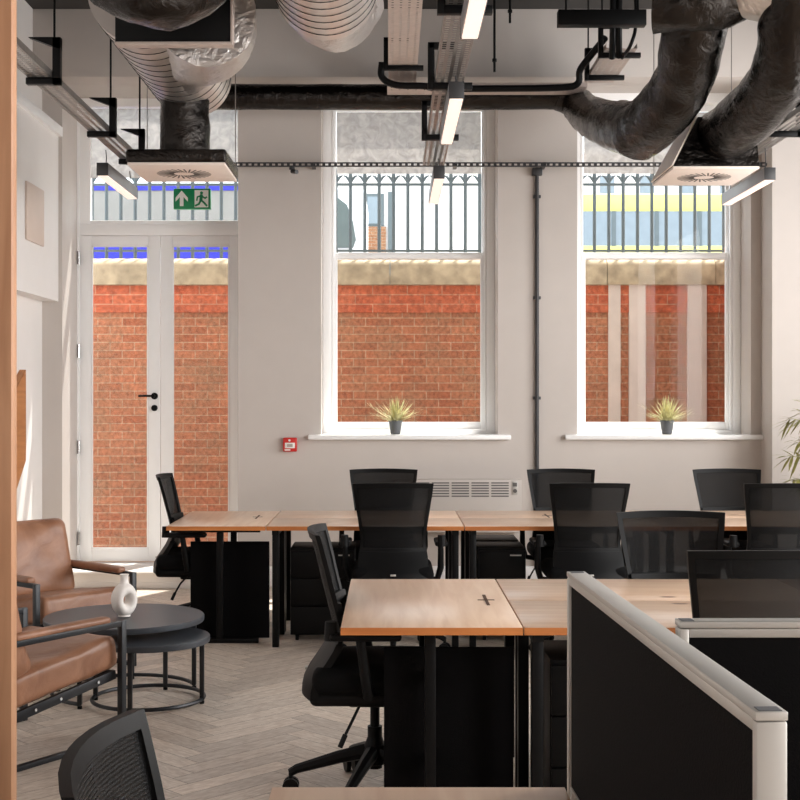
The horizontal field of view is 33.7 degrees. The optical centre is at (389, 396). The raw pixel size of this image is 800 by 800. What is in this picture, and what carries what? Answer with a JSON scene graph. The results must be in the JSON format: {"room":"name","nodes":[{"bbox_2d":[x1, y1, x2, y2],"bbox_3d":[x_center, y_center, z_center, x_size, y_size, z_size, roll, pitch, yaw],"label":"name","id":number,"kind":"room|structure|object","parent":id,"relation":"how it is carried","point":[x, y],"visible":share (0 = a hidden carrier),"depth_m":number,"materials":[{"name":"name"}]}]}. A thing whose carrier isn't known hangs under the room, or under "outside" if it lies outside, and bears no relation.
{"room":"open-plan office","nodes":[
{"label":"open-plan office","id":0,"kind":"room"},
{"bbox_2d":[0,0,16,799],"bbox_3d":[-1.030,-0.750,2.498,0.639,4.540,0.036,0,0,0],"label":"trim","id":1,"kind":"structure","parent":0,"point":[8,8],"depth_m":2.48,"materials":[{"name":"brown wood"}]},
{"bbox_2d":[17,0,41,520],"bbox_3d":[-2.930,-0.930,3.675,0.300,5.100,13.750,0,0,0],"label":"wall","id":2,"kind":"structure","parent":0,"point":[29,311],"depth_m":10.18,"materials":[{"name":"white paint"}]},
{"bbox_2d":[17,370,25,486],"bbox_3d":[-2.754,0.417,9.550,0.048,1.245,0.700,0,0,0],"label":"board","id":3,"kind":"object","parent":2,"relation":"attached to","point":[21,376],"visible":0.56,"depth_m":9.78,"materials":[{"name":"brown wood"}]},
{"bbox_2d":[17,105,57,301],"bbox_3d":[-2.715,-1.421,6.575,0.130,1.317,7.950,0,0,0],"label":"wall","id":4,"kind":"structure","parent":0,"point":[37,146],"depth_m":9.92,"materials":[{"name":"white paint"}]},
{"bbox_2d":[25,181,43,246],"bbox_3d":[-2.640,-1.357,9.815,0.017,0.425,0.470,0,0,0],"label":"panel","id":5,"kind":"object","parent":4,"relation":"attached to","point":[34,196],"visible":1,"depth_m":9.77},
{"bbox_2d":[17,90,62,136],"bbox_3d":[-2.697,-2.118,6.575,0.165,0.075,7.950,0,0,0],"label":"trim","id":6,"kind":"structure","parent":4,"relation":"attached to","point":[23,102],"depth_m":9.85,"materials":[{"name":"white paint"}]},
{"bbox_2d":[72,562,189,588],"bbox_3d":[-1.890,1.452,10.770,1.780,0.135,0.660,0,0,0],"label":"step","id":7,"kind":"structure","parent":0,"point":[146,579],"depth_m":10.47,"materials":[{"name":"white paint"}]},
{"bbox_2d":[17,587,566,799],"bbox_3d":[0.760,1.580,3.827,7.480,0.120,14.054,0,0,0],"label":"floor","id":8,"kind":"structure","parent":0,"point":[255,722],"depth_m":6.17,"materials":[{"name":"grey wood"}]},
{"bbox_2d":[17,607,126,771],"bbox_3d":[-1.657,1.117,5.724,0.666,0.806,0.781,0,0,33],"label":"lounge armchair","id":9,"kind":"object","parent":8,"relation":"on","point":[53,658],"visible":0.64,"depth_m":5.65,"materials":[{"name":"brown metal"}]},
{"bbox_2d":[17,607,30,677],"bbox_3d":[-1.782,0.945,5.532,0.575,0.462,0.272,0,0,33],"label":"cushion","id":10,"kind":"object","parent":9,"relation":"on","point":[23,661],"depth_m":5.42,"materials":[{"name":"brown leather"}]},
{"bbox_2d":[17,626,116,707],"bbox_3d":[-1.615,1.176,5.790,0.572,0.228,0.625,0,0,33],"label":"seat cushion","id":11,"kind":"object","parent":9,"relation":"on","point":[44,668],"depth_m":5.66,"materials":[{"name":"brown leather"}]},
{"bbox_2d":[17,518,136,665],"bbox_3d":[-1.939,1.117,7.462,0.781,0.806,0.666,0,0,41],"label":"lounge armchair","id":12,"kind":"object","parent":8,"relation":"on","point":[45,577],"visible":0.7,"depth_m":7.53,"materials":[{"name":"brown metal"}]},
{"bbox_2d":[17,518,74,595],"bbox_3d":[-2.112,0.945,7.612,0.272,0.462,0.575,0,0,41],"label":"cushion","id":13,"kind":"object","parent":12,"relation":"on","point":[43,554],"depth_m":7.61,"materials":[{"name":"brown leather"}]},
{"bbox_2d":[17,586,124,624],"bbox_3d":[-1.880,1.176,7.411,0.625,0.228,0.572,0,0,41],"label":"seat cushion","id":14,"kind":"object","parent":12,"relation":"on","point":[51,599],"depth_m":7.17,"materials":[{"name":"brown leather"}]},
{"bbox_2d":[58,709,164,799],"bbox_3d":[-0.226,1.010,1.905,0.654,1.020,0.688,0,0,0],"label":"office chair","id":15,"kind":"object","parent":8,"relation":"on","point":[114,759],"visible":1,"depth_m":2.02,"materials":[{"name":"black plastic"}]},
{"bbox_2d":[43,603,203,708],"bbox_3d":[-1.360,1.320,6.760,0.810,0.400,0.810,0,0,0],"label":"round coffee table","id":16,"kind":"object","parent":8,"relation":"on","point":[146,618],"visible":0.5,"depth_m":6.74,"materials":[{"name":"grey metal"}]},
{"bbox_2d":[111,574,136,617],"bbox_3d":[-1.353,1.010,6.720,0.134,0.218,0.084,0,0,-44],"label":"vase","id":17,"kind":"object","parent":16,"relation":"on","point":[124,609],"visible":1,"depth_m":6.69,"materials":[{"name":"white ceramic"}]},
{"bbox_2d":[90,627,209,711],"bbox_3d":[-1.205,1.356,6.585,0.610,0.328,0.610,0,0,0],"label":"round coffee table","id":18,"kind":"object","parent":8,"relation":"on","point":[187,638],"visible":0.73,"depth_m":6.49,"materials":[{"name":"grey metal"}]},
{"bbox_2d":[153,473,206,606],"bbox_3d":[-1.277,1.010,8.560,0.654,1.020,0.688,0,0,0],"label":"office chair","id":19,"kind":"object","parent":8,"relation":"on","point":[172,560],"visible":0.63,"depth_m":8.36,"materials":[{"name":"black fabric"}]},
{"bbox_2d":[166,511,279,642],"bbox_3d":[-1.051,1.149,8.490,0.598,0.741,1.060,0,0,0],"label":"desk","id":20,"kind":"object","parent":8,"relation":"on","point":[229,580],"visible":0.86,"depth_m":8.26,"materials":[{"name":"brown wood"}]},
{"bbox_2d":[290,542,355,639],"bbox_3d":[-0.420,1.230,8.383,0.400,0.580,0.394,0,0,0],"label":"drawer unit","id":21,"kind":"object","parent":8,"relation":"on","point":[309,608],"visible":0.59,"depth_m":8.19,"materials":[{"name":"metal"}]},
{"bbox_2d":[282,523,423,786],"bbox_3d":[-0.084,1.010,5.060,0.654,1.020,0.688,0,0,0],"label":"office chair","id":22,"kind":"object","parent":8,"relation":"on","point":[338,674],"visible":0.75,"depth_m":4.87,"materials":[{"name":"black fabric"}]},
{"bbox_2d":[266,518,463,646],"bbox_3d":[-0.149,1.150,8.235,1.192,0.740,0.548,0,0,0],"label":"desk","id":23,"kind":"object","parent":8,"relation":"on","point":[278,526],"visible":0.75,"depth_m":8.01,"materials":[{"name":"brown wood"}]},
{"bbox_2d":[275,511,458,631],"bbox_3d":[-0.149,1.150,8.789,1.192,0.740,0.548,0,0,0],"label":"desk","id":24,"kind":"object","parent":8,"relation":"on","point":[283,514],"visible":0.28,"depth_m":8.91,"materials":[{"name":"brown wood"}]},
{"bbox_2d":[339,468,427,559],"bbox_3d":[-0.045,1.010,9.011,0.688,1.020,0.654,0,0,0],"label":"office chair","id":25,"kind":"object","parent":8,"relation":"on","point":[376,475],"visible":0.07,"depth_m":9.20,"materials":[{"name":"black fabric"}]},
{"bbox_2d":[338,483,450,646],"bbox_3d":[0.018,1.010,7.904,0.688,1.020,0.654,0,0,0],"label":"office chair","id":26,"kind":"object","parent":8,"relation":"on","point":[392,517],"visible":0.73,"depth_m":7.74,"materials":[{"name":"black fabric"}]},
{"bbox_2d":[269,787,569,799],"bbox_3d":[0.057,1.150,2.039,0.586,0.740,1.202,0,0,0],"label":"desk","id":27,"kind":"object","parent":8,"relation":"on","point":[277,793],"visible":1,"depth_m":2.60,"materials":[{"name":"brown wood"}]},
{"bbox_2d":[341,579,522,786],"bbox_3d":[0.141,1.149,5.061,0.617,0.741,1.192,0,0,0],"label":"desk","id":28,"kind":"object","parent":8,"relation":"on","point":[448,711],"visible":0.9,"depth_m":4.77,"materials":[{"name":"brown wood"}]},
{"bbox_2d":[476,535,518,541],"bbox_3d":[0.698,1.230,8.847,0.295,0.580,0.374,0,0,0],"label":"drawer unit","id":29,"kind":"object","parent":8,"relation":"on","point":[479,538],"visible":0.07,"depth_m":8.77,"materials":[{"name":"metal"}]},
{"bbox_2d":[476,542,525,639],"bbox_3d":[0.698,1.230,8.383,0.295,0.580,0.394,0,0,0],"label":"drawer unit","id":30,"kind":"object","parent":8,"relation":"on","point":[494,560],"visible":0.33,"depth_m":8.19,"materials":[{"name":"metal"}]},
{"bbox_2d":[460,518,553,646],"bbox_3d":[1.050,1.150,8.235,1.194,0.740,0.548,0,0,0],"label":"desk","id":31,"kind":"object","parent":8,"relation":"on","point":[471,525],"visible":0.28,"depth_m":8.02,"materials":[{"name":"brown wood"}]},
{"bbox_2d":[456,511,628,578],"bbox_3d":[1.050,1.149,8.789,1.194,0.741,0.548,0,0,0],"label":"desk","id":32,"kind":"object","parent":8,"relation":"on","point":[461,514],"visible":0.13,"depth_m":8.84,"materials":[{"name":"brown wood"}]},
{"bbox_2d":[543,640,566,790],"bbox_3d":[0.715,1.220,4.798,0.310,0.600,0.404,0,0,0],"label":"drawer unit","id":33,"kind":"object","parent":8,"relation":"on","point":[554,651],"visible":0.34,"depth_m":4.60,"materials":[{"name":"metal"}]},
{"bbox_2d":[520,468,594,578],"bbox_3d":[1.190,1.010,9.011,0.688,1.020,0.654,0,0,0],"label":"office chair","id":34,"kind":"object","parent":8,"relation":"on","point":[539,480],"visible":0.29,"depth_m":9.18,"materials":[{"name":"black fabric"}]},
{"bbox_2d":[529,483,629,649],"bbox_3d":[1.168,1.010,7.904,0.688,1.020,0.654,0,0,0],"label":"office chair","id":35,"kind":"object","parent":8,"relation":"on","point":[587,539],"visible":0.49,"depth_m":7.74,"materials":[{"name":"black fabric"}]},
{"bbox_2d":[496,579,690,786],"bbox_3d":[1.055,1.150,5.361,1.200,0.740,0.596,0,0,0],"label":"desk","id":36,"kind":"object","parent":8,"relation":"on","point":[512,589],"visible":0.21,"depth_m":5.35,"materials":[{"name":"brown wood"}]},
{"bbox_2d":[509,601,691,786],"bbox_3d":[1.055,1.150,4.761,1.200,0.740,0.592,0,0,0],"label":"desk","id":37,"kind":"object","parent":8,"relation":"on","point":[538,619],"visible":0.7,"depth_m":4.75,"materials":[{"name":"brown wood"}]},
{"bbox_2d":[616,510,724,578],"bbox_3d":[1.228,1.010,5.596,0.688,1.020,0.654,0,0,0],"label":"office chair","id":38,"kind":"object","parent":8,"relation":"on","point":[656,544],"visible":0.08,"depth_m":5.77,"materials":[{"name":"black fabric"}]},
{"bbox_2d":[693,468,760,549],"bbox_3d":[2.345,1.010,9.011,0.688,1.020,0.654,0,0,0],"label":"office chair","id":39,"kind":"object","parent":8,"relation":"on","point":[718,489],"visible":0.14,"depth_m":9.18,"materials":[{"name":"black fabric"}]},
{"bbox_2d":[709,511,745,517],"bbox_3d":[2.250,1.150,8.789,1.194,0.740,0.548,0,0,0],"label":"desk","id":40,"kind":"object","parent":8,"relation":"on","point":[728,514],"visible":0.07,"depth_m":8.76,"materials":[{"name":"brown wood"}]},
{"bbox_2d":[724,518,746,530],"bbox_3d":[2.250,1.150,8.235,1.194,0.740,0.548,0,0,0],"label":"desk","id":41,"kind":"object","parent":8,"relation":"on","point":[731,524],"visible":0.03,"depth_m":8.07,"materials":[{"name":"brown wood"}]},
{"bbox_2d":[687,550,799,617],"bbox_3d":[1.215,1.010,4.524,0.688,1.020,0.654,0,0,0],"label":"office chair","id":42,"kind":"object","parent":8,"relation":"on","point":[722,583],"visible":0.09,"depth_m":4.34,"materials":[{"name":"black fabric"}]},
{"bbox_2d":[723,483,799,549],"bbox_3d":[2.300,1.010,7.874,0.688,1.020,0.654,0,0,0],"label":"office chair","id":43,"kind":"object","parent":8,"relation":"on","point":[772,510],"visible":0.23,"depth_m":7.71,"materials":[{"name":"black fabric"}]},
{"bbox_2d":[772,399,799,482],"bbox_3d":[3.158,0.729,9.730,0.595,1.582,0.554,0,0,36],"label":"bamboo plant","id":44,"kind":"object","parent":8,"relation":"on","point":[787,424],"visible":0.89,"depth_m":9.68,"materials":[{"name":"green plant"}]},
{"bbox_3d":[1.061,1.150,2.389,1.198,0.740,0.547,0,0,0],"label":"desk","id":45,"kind":"object","parent":8,"relation":"on","visible":0},
{"bbox_2d":[675,618,799,799],"bbox_3d":[1.055,0.584,2.090,1.200,0.463,0.037,0,0,0],"label":"screen","id":46,"kind":"object","parent":45,"relation":"attached to","point":[764,653],"visible":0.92,"depth_m":2.08,"materials":[{"name":"black fabric"}]},
{"bbox_2d":[25,0,651,8],"bbox_3d":[0.785,-3.250,3.895,7.730,0.460,14.490,0,0,0],"label":"ceiling","id":47,"kind":"structure","parent":0,"point":[35,4],"depth_m":10.16,"materials":[{"name":"paint"}]},
{"bbox_2d":[17,0,144,170],"bbox_3d":[-1.730,-2.289,6.800,0.173,1.457,5.200,0,0,0],"label":"cable tray","id":48,"kind":"object","parent":47,"relation":"hanging from","point":[108,135],"visible":0.77,"depth_m":7.15,"materials":[{"name":"metal"}]},
{"bbox_2d":[97,150,137,198],"bbox_3d":[-1.830,-1.498,8.890,0.074,0.185,0.988,0,0,0],"label":"lamp","id":49,"kind":"object","parent":48,"relation":"hanging from","point":[106,172],"visible":1,"depth_m":8.73,"materials":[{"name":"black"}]},
{"bbox_2d":[98,176,136,198],"bbox_3d":[-1.830,-1.409,8.890,0.062,0.007,0.960,0,0,0],"label":"diffuser","id":50,"kind":"object","parent":49,"relation":"attached to","point":[113,181],"depth_m":8.89,"materials":[{"name":"beige"}]},
{"bbox_2d":[90,0,225,30],"bbox_3d":[-1.112,-2.376,6.201,0.990,1.285,0.431,0,0,-14],"label":"flexible duct","id":51,"kind":"object","parent":47,"relation":"hanging from","point":[165,15],"visible":1,"depth_m":6.10,"materials":[{"name":"black metal"}]},
{"bbox_2d":[126,74,237,181],"bbox_3d":[-1.315,-2.221,8.430,0.620,1.596,0.660,0,0,0],"label":"ceiling vent","id":52,"kind":"object","parent":47,"relation":"in","point":[153,165],"visible":0.98,"depth_m":8.16,"materials":[{"name":"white metal"}]},
{"bbox_2d":[88,0,256,148],"bbox_3d":[-1.140,-1.954,7.705,0.879,0.849,2.031,0,0,0],"label":"spiral duct","id":53,"kind":"object","parent":52,"relation":"attached to","point":[190,69],"visible":0.8,"depth_m":7.05,"materials":[{"name":"metal"}]},
{"bbox_2d":[276,0,383,52],"bbox_3d":[-0.315,-2.461,6.566,0.604,1.114,3.132,0,0,0],"label":"spiral duct","id":54,"kind":"object","parent":47,"relation":"hanging from","point":[335,26],"visible":1,"depth_m":6.84,"materials":[{"name":"metal"}]},
{"bbox_2d":[384,0,423,81],"bbox_3d":[0.098,-2.468,8.410,0.287,0.234,3.220,0,0,0],"label":"cable tray","id":55,"kind":"object","parent":47,"relation":"hanging from","point":[395,69],"visible":0.96,"depth_m":8.88,"materials":[{"name":"silver metal"}]},
{"bbox_2d":[422,0,492,164],"bbox_3d":[0.300,-1.653,6.675,0.222,0.234,4.550,0,0,0],"label":"cable tray","id":56,"kind":"object","parent":47,"relation":"hanging from","point":[432,149],"visible":0.77,"depth_m":6.58,"materials":[{"name":"metal"}]},
{"bbox_2d":[428,158,444,203],"bbox_3d":[0.318,-1.488,9.105,0.074,0.156,1.118,0,0,0],"label":"lamp","id":57,"kind":"object","parent":56,"relation":"hanging from","point":[438,174],"visible":1,"depth_m":8.80,"materials":[{"name":"beige plastic"}]},
{"bbox_2d":[429,179,443,203],"bbox_3d":[0.318,-1.413,9.105,0.062,0.007,1.090,0,0,0],"label":"diffuser","id":58,"kind":"object","parent":57,"relation":"attached to","point":[437,184],"depth_m":9.06,"materials":[{"name":"beige"}]},
{"bbox_2d":[440,76,463,143],"bbox_3d":[0.318,-1.495,6.885,0.074,0.141,1.138,0,0,0],"label":"lamp","id":59,"kind":"object","parent":56,"relation":"hanging from","point":[454,97],"visible":1,"depth_m":6.61,"materials":[{"name":"beige plastic"}]},
{"bbox_2d":[441,99,462,143],"bbox_3d":[0.318,-1.429,6.885,0.062,0.007,1.110,0,0,0],"label":"diffuser","id":60,"kind":"object","parent":59,"relation":"attached to","point":[453,106],"depth_m":6.80,"materials":[{"name":"beige plastic"}]},
{"bbox_2d":[460,0,487,38],"bbox_3d":[0.318,-1.498,4.715,0.074,0.136,1.138,0,0,0],"label":"lamp","id":61,"kind":"object","parent":56,"relation":"hanging from","point":[473,11],"visible":1,"depth_m":5.01,"materials":[{"name":"beige plastic"}]},
{"bbox_2d":[492,0,496,71],"bbox_3d":[0.713,-2.618,9.000,0.030,0.804,0.030,0,0,-23],"label":"hanging rod","id":62,"kind":"object","parent":47,"relation":"hanging from","point":[494,60],"visible":1,"depth_m":9.00,"materials":[{"name":"black metal"}]},
{"bbox_2d":[508,0,511,22],"bbox_3d":[0.818,-2.785,9.000,0.030,0.470,0.030,0,0,-23],"label":"hanging rod","id":63,"kind":"object","parent":47,"relation":"hanging from","point":[509,9],"visible":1,"depth_m":8.99,"materials":[{"name":"black metal"}]},
{"bbox_2d":[557,0,646,27],"bbox_3d":[1.381,-2.720,8.620,0.573,0.600,0.080,0,0,0],"label":"bar","id":64,"kind":"object","parent":47,"relation":"hanging from","point":[566,18],"visible":1,"depth_m":8.58,"materials":[{"name":"black metal"}]},
{"bbox_2d":[584,0,640,82],"bbox_3d":[1.590,-2.684,9.525,0.292,0.667,0.990,0,0,0],"label":"cable tray","id":65,"kind":"object","parent":47,"relation":"hanging from","point":[590,76],"visible":0.73,"depth_m":9.55,"materials":[{"name":"silver metal"}]},
{"bbox_2d":[378,35,607,91],"bbox_3d":[0.749,-2.398,9.627,1.664,0.335,0.307,0,0,10],"label":"cable bundle","id":66,"kind":"object","parent":65,"relation":"on","point":[398,85],"visible":0.86,"depth_m":9.64,"materials":[{"name":"black plastic"}]},
{"bbox_2d":[609,0,636,59],"bbox_3d":[1.558,-2.605,8.889,0.190,0.619,0.250,0,0,0],"label":"cable bundle","id":67,"kind":"object","parent":47,"relation":"hanging from","point":[615,34],"visible":0.77,"depth_m":8.84,"materials":[{"name":"black plastic"}]},
{"bbox_2d":[651,27,758,185],"bbox_3d":[2.040,-2.224,8.600,0.550,1.590,0.660,0,0,0],"label":"ceiling vent","id":68,"kind":"object","parent":47,"relation":"in","point":[685,163],"visible":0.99,"depth_m":8.34,"materials":[{"name":"beige metal"}]},
{"bbox_2d":[697,0,799,159],"bbox_3d":[2.160,-1.912,7.644,0.416,0.873,1.665,0,0,-3],"label":"flexible duct","id":69,"kind":"object","parent":68,"relation":"attached to","point":[769,91],"visible":0.99,"depth_m":7.44,"materials":[{"name":"black metal"}]},
{"bbox_2d":[651,0,771,33],"bbox_3d":[1.911,-2.226,7.158,0.956,0.470,0.433,0,0,16],"label":"header","id":70,"kind":"object","parent":69,"relation":"attached to","point":[666,15],"visible":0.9,"depth_m":7.09,"materials":[{"name":"black metal"}]},
{"bbox_2d":[611,28,727,159],"bbox_3d":[1.700,-1.940,7.851,0.424,0.859,1.293,0,0,-9],"label":"flexible duct","id":71,"kind":"object","parent":70,"relation":"attached to","point":[686,72],"visible":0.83,"depth_m":7.75,"materials":[{"name":"black metal"}]},
{"bbox_2d":[216,84,631,157],"bbox_3d":[0.182,-1.973,9.359,3.211,0.867,1.828,0,0,0],"label":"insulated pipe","id":72,"kind":"object","parent":71,"relation":"attached to","point":[592,116],"visible":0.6,"depth_m":10.06,"materials":[{"name":"black metal"}]},
{"bbox_2d":[387,83,586,94],"bbox_3d":[0.715,-2.295,9.830,1.470,0.030,0.264,0,0,0],"label":"cable tray","id":73,"kind":"object","parent":72,"relation":"on","point":[390,91],"visible":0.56,"depth_m":9.88,"materials":[{"name":"metal"}]},
{"bbox_2d":[758,103,799,155],"bbox_3d":[2.492,-2.327,7.400,0.208,1.382,3.600,0,0,0],"label":"cable tray","id":74,"kind":"object","parent":47,"relation":"hanging from","point":[777,136],"visible":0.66,"depth_m":8.28,"materials":[{"name":"metal"}]},
{"bbox_2d":[721,148,775,204],"bbox_3d":[2.510,-1.548,9.285,0.074,0.235,1.138,0,0,0],"label":"lamp","id":75,"kind":"object","parent":74,"relation":"hanging from","point":[767,175],"visible":0.94,"depth_m":9.11,"materials":[{"name":"beige metal"}]},
{"bbox_2d":[723,180,773,204],"bbox_3d":[2.510,-1.433,9.285,0.062,0.007,1.110,0,0,0],"label":"diffuser","id":76,"kind":"object","parent":75,"relation":"attached to","point":[755,185],"depth_m":9.26,"materials":[{"name":"beige"}]},
{"bbox_2d":[33,9,757,84],"bbox_3d":[0.760,-2.755,10.410,7.080,0.530,0.280,0,0,0],"label":"ceiling","id":77,"kind":"structure","parent":0,"point":[531,48],"depth_m":10.27,"materials":[{"name":"beige paint"}]},
{"bbox_2d":[42,85,760,565],"bbox_3d":[0.800,-0.930,10.845,8.200,5.100,0.590,0,0,0],"label":"wall","id":78,"kind":"structure","parent":0,"point":[280,211],"depth_m":10.55,"materials":[{"name":"beige paint"}]},
{"bbox_2d":[77,98,237,560],"bbox_3d":[-1.920,-0.557,11.064,1.440,3.885,0.152,0,0,0],"label":"door","id":79,"kind":"structure","parent":78,"relation":"in","point":[161,236],"depth_m":11.06,"materials":[{"name":"white paint"}]},
{"bbox_2d":[174,189,210,209],"bbox_3d":[-1.655,-1.657,11.052,0.309,0.171,0.056,0,0,0],"label":"exit sign","id":80,"kind":"object","parent":79,"relation":"attached to","point":[184,199],"visible":1,"depth_m":11.03,"materials":[{"name":"green plastic"}]},
{"bbox_2d":[283,438,296,451],"bbox_3d":[-0.797,0.380,10.524,0.110,0.112,0.050,0,0,0],"label":"fire alarm call point","id":81,"kind":"object","parent":78,"relation":"attached to","point":[289,444],"visible":1,"depth_m":10.50,"materials":[{"name":"red plastic"}]},
{"bbox_2d":[269,566,545,586],"bbox_3d":[0.886,1.435,10.540,4.163,0.170,0.020,0,0,0],"label":"baseboard","id":82,"kind":"structure","parent":78,"relation":"attached to","point":[529,569],"depth_m":10.53,"materials":[{"name":"white paint"}]},
{"bbox_2d":[308,110,510,439],"bbox_3d":[0.156,-1.080,10.740,1.614,2.840,0.500,0,0,0],"label":"window","id":83,"kind":"structure","parent":78,"relation":"in","point":[362,135],"depth_m":10.88,"materials":[{"name":"white paint"}]},
{"bbox_2d":[366,399,419,433],"bbox_3d":[0.036,0.140,10.652,0.498,0.319,0.469,0,0,27],"label":"potted plant","id":84,"kind":"object","parent":83,"relation":"on","point":[395,424],"visible":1,"depth_m":10.63,"materials":[{"name":"plant"}]},
{"bbox_2d":[416,479,520,532],"bbox_3d":[0.540,0.863,10.489,1.000,0.420,0.122,0,0,0],"label":"wall heater","id":85,"kind":"object","parent":78,"relation":"attached to","point":[455,495],"visible":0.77,"depth_m":10.44,"materials":[{"name":"beige paint"}]},
{"bbox_2d":[416,482,508,496],"bbox_3d":[0.556,0.732,10.442,0.766,0.115,0.006,0,0,0],"label":"grille","id":86,"kind":"object","parent":85,"relation":"attached to","point":[440,489],"depth_m":10.44,"materials":[{"name":"white metal"}]},
{"bbox_2d":[234,162,766,169],"bbox_3d":[0.850,-1.831,10.469,4.254,0.034,0.162,0,0,0],"label":"channel","id":87,"kind":"object","parent":78,"relation":"attached to","point":[454,165],"visible":0.8,"depth_m":10.39,"materials":[{"name":"black metal"}]},
{"bbox_2d":[289,166,298,173],"bbox_3d":[-0.758,-1.782,10.376,0.050,0.066,0.081,0,0,-34],"label":"sensor","id":88,"kind":"object","parent":87,"relation":"hanging from","point":[291,168],"visible":1,"depth_m":10.37,"materials":[{"name":"black plastic"}]},
{"bbox_2d":[532,168,541,468],"bbox_3d":[1.173,-0.240,10.523,0.080,3.170,0.055,0,0,0],"label":"conduit","id":89,"kind":"object","parent":78,"relation":"attached to","point":[536,172],"visible":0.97,"depth_m":10.51,"materials":[{"name":"metal"}]},
{"bbox_2d":[565,93,762,439],"bbox_3d":[2.191,-1.080,10.740,1.589,2.840,0.500,0,0,0],"label":"window","id":90,"kind":"structure","parent":78,"relation":"in","point":[730,429],"depth_m":10.85,"materials":[{"name":"white paint"}]},
{"bbox_2d":[640,396,692,433],"bbox_3d":[2.244,0.139,10.634,0.526,0.321,0.432,0,0,0],"label":"potted plant","id":91,"kind":"object","parent":90,"relation":"on","point":[666,421],"visible":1,"depth_m":10.63,"materials":[{"name":"plant"}]},
{"bbox_2d":[761,108,799,482],"bbox_3d":[3.434,-0.700,10.400,0.932,4.640,0.300,0,0,0],"label":"wall pier","id":92,"kind":"object","parent":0,"point":[780,199],"visible":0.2,"depth_m":10.25,"materials":[{"name":"beige paint"}]},
{"bbox_3d":[1.061,1.150,1.749,1.198,0.740,0.622,0,0,0],"label":"desk","id":93,"kind":"object","parent":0,"visible":0},
{"bbox_2d":[567,571,787,799],"bbox_3d":[0.402,0.616,2.075,0.037,0.528,1.194,0,0,-2],"label":"screen","id":94,"kind":"object","parent":93,"relation":"attached to","point":[651,716],"visible":1,"depth_m":1.99,"materials":[{"name":"black fabric"}]},
{"label":"outside","id":95,"kind":"structure","parent":0,"visible":0},
{"bbox_3d":[5.000,-1.070,36.300,70.000,0.180,47.400,0,0,0],"label":"street","id":96,"kind":"object","parent":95,"visible":0},
{"bbox_2d":[94,186,237,258],"bbox_3d":[-3.749,-1.750,14.625,4.668,1.179,0.070,0,0,0],"label":"hoarding","id":97,"kind":"object","parent":96,"relation":"on","point":[99,191],"visible":0.02,"depth_m":14.60,"materials":[{"name":"white"}]},
{"bbox_2d":[338,187,367,252],"bbox_3d":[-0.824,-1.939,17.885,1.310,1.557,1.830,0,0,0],"label":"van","id":98,"kind":"object","parent":96,"relation":"on","point":[343,192],"visible":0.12,"depth_m":17.00,"materials":[{"name":"white metal"}]},
{"bbox_2d":[336,112,477,252],"bbox_3d":[0.727,-4.120,34.960,5.818,5.920,6.080,0,0,0],"label":"building","id":99,"kind":"structure","parent":96,"relation":"on","point":[386,191],"depth_m":32.00,"materials":[{"name":"grey paint"}]},
{"bbox_2d":[583,194,721,252],"bbox_3d":[6.697,-2.589,27.175,6.697,2.858,2.450,0,0,0],"label":"bus","id":100,"kind":"object","parent":96,"relation":"on","point":[601,199],"visible":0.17,"depth_m":26.03,"materials":[{"name":"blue glass"}]},
{"bbox_2d":[583,153,721,193],"bbox_3d":[10.985,-4.270,42.975,12.576,6.220,6.050,0,0,0],"label":"building","id":101,"kind":"structure","parent":96,"relation":"on","point":[586,189],"depth_m":40.00,"materials":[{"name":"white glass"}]},
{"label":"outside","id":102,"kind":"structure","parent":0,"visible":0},
{"bbox_2d":[89,259,724,561],"bbox_3d":[0.500,0.412,12.375,19.000,3.415,0.450,0,0,0],"label":"wall","id":103,"kind":"structure","parent":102,"point":[409,330],"depth_m":12.20,"materials":[{"name":"red brick"}]},
{"bbox_2d":[92,168,724,258],"bbox_3d":[0.000,-1.705,12.370,12.000,0.890,0.040,0,0,0],"label":"railing","id":104,"kind":"object","parent":103,"relation":"on","point":[350,177],"visible":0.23,"depth_m":12.36,"materials":[{"name":"grey metal"}]},
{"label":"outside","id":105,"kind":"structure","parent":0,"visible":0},
{"bbox_2d":[724,248,724,421],"bbox_3d":[3.345,0.370,11.750,0.510,3.500,0.900,0,0,0],"label":"wall","id":106,"kind":"structure","parent":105,"point":[724,248],"depth_m":12.19,"materials":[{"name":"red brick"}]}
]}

